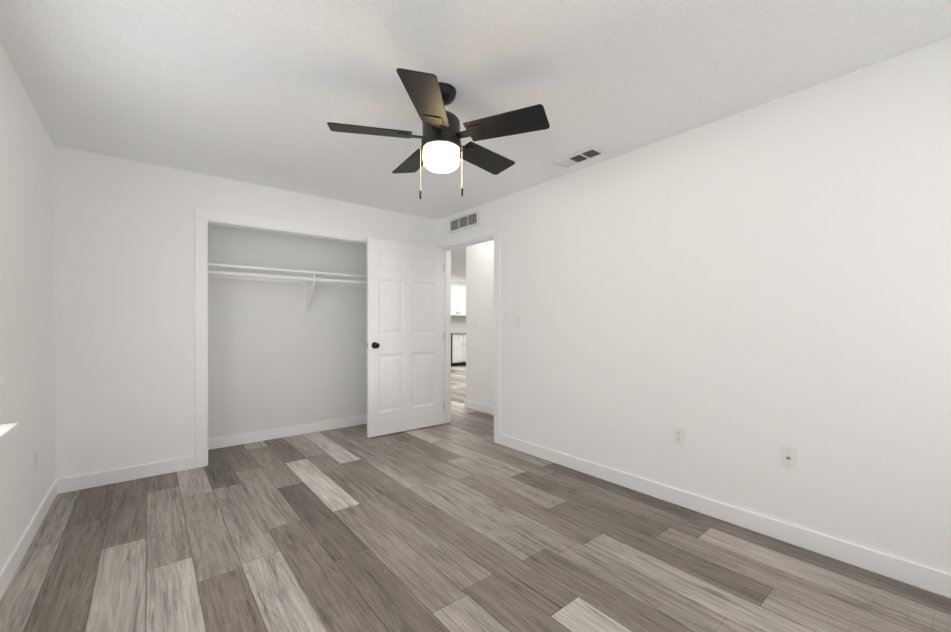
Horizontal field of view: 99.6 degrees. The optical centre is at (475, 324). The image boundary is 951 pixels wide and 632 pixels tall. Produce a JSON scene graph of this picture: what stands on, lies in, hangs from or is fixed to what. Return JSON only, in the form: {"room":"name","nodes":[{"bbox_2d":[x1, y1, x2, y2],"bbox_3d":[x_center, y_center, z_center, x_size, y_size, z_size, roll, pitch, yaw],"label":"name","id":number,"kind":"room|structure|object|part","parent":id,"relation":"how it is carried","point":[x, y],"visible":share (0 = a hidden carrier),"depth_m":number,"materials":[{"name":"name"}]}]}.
{"room":"empty bedroom","nodes":[
{"label":"empty bedroom","id":0,"kind":"room"},
{"bbox_2d":[0,44,54,570],"bbox_3d":[-1.452,-0.029,0.840,0.200,2.375,4.725,0,0,-39],"label":"wall","id":1,"kind":"structure","parent":0,"point":[27,343],"depth_m":2.07,"materials":[{"name":"white paint"}]},
{"bbox_2d":[0,423,18,445],"bbox_3d":[-1.610,0.452,1.174,0.125,0.040,1.460,0,0,-39],"label":"window sill","id":2,"kind":"structure","parent":1,"relation":"attached to","point":[8,431],"depth_m":1.67,"materials":[{"name":"white paint"}]},
{"bbox_2d":[0,479,59,600],"bbox_3d":[-1.407,1.108,0.958,0.013,0.100,4.605,0,0,-39],"label":"baseboard","id":3,"kind":"structure","parent":1,"relation":"attached to","point":[15,558],"depth_m":2.04,"materials":[{"name":"white paint"}]},
{"bbox_2d":[33,447,37,470],"bbox_3d":[-2.469,0.754,2.255,0.008,0.117,0.072,0,0,-39],"label":"electrical outlet","id":4,"kind":"object","parent":1,"relation":"attached to","point":[35,454],"visible":1,"depth_m":2.24,"materials":[{"name":"white plastic"}]},
{"bbox_2d":[54,145,437,478],"bbox_3d":[-1.722,-0.038,3.745,3.450,2.375,0.120,0,0,-39],"label":"wall","id":5,"kind":"structure","parent":0,"point":[124,279],"depth_m":2.99,"materials":[{"name":"white paint"}]},
{"bbox_2d":[60,456,194,492],"bbox_3d":[-2.548,1.102,2.990,0.751,0.100,0.013,0,0,-39],"label":"baseboard","id":6,"kind":"structure","parent":5,"relation":"attached to","point":[85,481],"depth_m":2.95,"materials":[{"name":"white paint"}]},
{"bbox_2d":[194,208,411,467],"bbox_3d":[-1.522,0.103,3.899,1.989,2.092,0.137,0,0,-39],"label":"trim","id":7,"kind":"structure","parent":5,"relation":"attached to","point":[203,218],"depth_m":3.26,"materials":[{"name":"white paint"}]},
{"bbox_2d":[208,224,366,438],"bbox_3d":[-1.711,-0.040,4.151,2.920,2.375,0.495,0,0,-39],"label":"wall","id":8,"kind":"structure","parent":0,"point":[279,356],"depth_m":4.10,"materials":[{"name":"white paint"}]},
{"bbox_2d":[208,263,366,310],"bbox_3d":[-1.696,-0.342,4.132,2.678,0.389,0.299,0,0,-39],"label":"closet shelf","id":9,"kind":"object","parent":8,"relation":"attached to","point":[309,279],"visible":0.48,"depth_m":4.00,"materials":[{"name":"white paint"}]},
{"bbox_2d":[208,415,366,449],"bbox_3d":[-1.788,1.098,4.248,2.680,0.100,0.013,0,0,-39],"label":"baseboard","id":10,"kind":"structure","parent":8,"relation":"attached to","point":[226,441],"depth_m":4.09,"materials":[{"name":"white paint"}]},
{"bbox_2d":[451,282,465,289],"bbox_3d":[-1.305,-0.061,11.173,7.080,2.375,0.120,0,0,-39],"label":"wall","id":11,"kind":"structure","parent":0,"point":[458,286],"depth_m":11.74,"materials":[{"name":"white paint"}]},
{"bbox_2d":[451,289,465,316],"bbox_3d":[-0.611,-0.624,11.428,0.740,0.740,0.350,0,0,-39],"label":"upper cabinet","id":12,"kind":"object","parent":11,"relation":"attached to","point":[458,297],"depth_m":11.31,"materials":[{"name":"white wood"}]},
{"bbox_2d":[0,365,950,631],"bbox_3d":[0.574,1.192,6.116,10.800,0.100,10.700,0,0,-39],"label":"floor","id":13,"kind":"structure","parent":0,"point":[462,521],"depth_m":2.00,"materials":[{"name":"grey laminate"}]},
{"bbox_2d":[451,333,454,366],"bbox_3d":[-1.052,0.673,10.881,0.600,0.910,0.610,0,0,-39],"label":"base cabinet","id":14,"kind":"object","parent":13,"relation":"on","point":[452,334],"depth_m":10.87,"materials":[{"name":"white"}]},
{"bbox_2d":[455,333,465,365],"bbox_3d":[-0.526,0.691,11.327,0.740,0.870,0.620,0,0,-39],"label":"base cabinet","id":15,"kind":"object","parent":13,"relation":"on","point":[460,338],"depth_m":11.02,"materials":[{"name":"white wood"}]},
{"bbox_2d":[0,0,950,282],"bbox_3d":[0.574,-1.283,6.108,10.800,0.100,10.700,0,0,-39],"label":"ceiling","id":16,"kind":"structure","parent":0,"point":[260,92],"depth_m":1.94,"materials":[{"name":"paint"}]},
{"bbox_2d":[327,68,549,198],"bbox_3d":[-0.177,-0.938,2.121,1.088,0.566,1.085,0,0,-39],"label":"ceiling fan","id":17,"kind":"object","parent":16,"relation":"hanging from","point":[442,149],"visible":1,"depth_m":2.00,"materials":[{"name":"black"}]},
{"bbox_2d":[552,146,605,168],"bbox_3d":[0.748,-1.216,2.922,0.155,0.014,0.360,0,0,-39],"label":"ceiling vent","id":18,"kind":"object","parent":16,"relation":"in","point":[581,156],"visible":1,"depth_m":2.90,"materials":[{"name":"white metal"}]},
{"bbox_2d":[466,240,493,405],"bbox_3d":[0.978,-0.040,4.332,0.120,2.375,3.370,0,0,-39],"label":"wall","id":19,"kind":"structure","parent":0,"point":[480,309],"depth_m":5.33,"materials":[{"name":"white paint"}]},
{"bbox_2d":[473,319,476,326],"bbox_3d":[-0.013,-0.026,5.441,0.017,0.117,0.072,0,0,-39],"label":"light switch","id":20,"kind":"object","parent":19,"relation":"attached to","point":[474,322],"visible":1,"depth_m":5.43,"materials":[{"name":"white plastic"}]},
{"bbox_2d":[465,400,493,413],"bbox_3d":[0.896,1.097,4.356,0.043,0.100,3.263,0,0,-39],"label":"baseboard","id":21,"kind":"structure","parent":19,"relation":"attached to","point":[469,404],"depth_m":5.36,"materials":[{"name":"white paint"}]},
{"bbox_2d":[438,37,950,573],"bbox_3d":[1.099,-0.036,2.918,0.120,2.375,4.725,0,0,-39],"label":"wall","id":22,"kind":"structure","parent":0,"point":[740,297],"depth_m":2.21,"materials":[{"name":"white paint"}]},
{"bbox_2d":[449,210,478,232],"bbox_3d":[-0.127,-1.103,4.312,0.016,0.150,0.500,0,0,-39],"label":"air vent","id":23,"kind":"object","parent":22,"relation":"in","point":[465,221],"visible":1,"depth_m":4.30,"materials":[{"name":"white metal"}]},
{"bbox_2d":[437,225,499,443],"bbox_3d":[-0.055,0.091,4.336,0.152,2.112,1.084,0,0,-39],"label":"door frame","id":24,"kind":"structure","parent":22,"relation":"attached to","point":[477,237],"depth_m":4.30,"materials":[{"name":"white paint"}]},
{"bbox_2d":[367,237,442,437],"bbox_3d":[-0.736,0.125,4.342,0.915,2.020,0.171,0,0,-39],"label":"door","id":25,"kind":"structure","parent":24,"relation":"attached to","point":[405,336],"depth_m":4.30,"materials":[{"name":"white paint"}]},
{"bbox_3d":[-1.036,0.206,4.098,0.066,0.066,0.171,0,0,-39],"label":"knob","id":26,"kind":"part","parent":25,"relation":"part of","materials":[{"name":"black metal"}]},
{"bbox_2d":[673,426,684,446],"bbox_3d":[1.301,0.713,2.572,0.008,0.117,0.072,0,0,-39],"label":"electrical outlet","id":27,"kind":"object","parent":22,"relation":"attached to","point":[679,436],"visible":1,"depth_m":2.57,"materials":[{"name":"white plastic"}]},
{"bbox_2d":[500,434,950,598],"bbox_3d":[1.350,1.103,2.508,0.013,0.100,3.526,0,0,-39],"label":"baseboard","id":28,"kind":"structure","parent":22,"relation":"attached to","point":[917,575],"depth_m":2.20,"materials":[{"name":"white paint"}]},
{"bbox_2d":[780,445,796,470],"bbox_3d":[1.657,0.704,2.127,0.016,0.117,0.072,0,0,-39],"label":"outlet","id":29,"kind":"object","parent":22,"relation":"attached to","point":[788,457],"visible":1,"depth_m":2.13,"materials":[{"name":"white plastic"}]}
]}

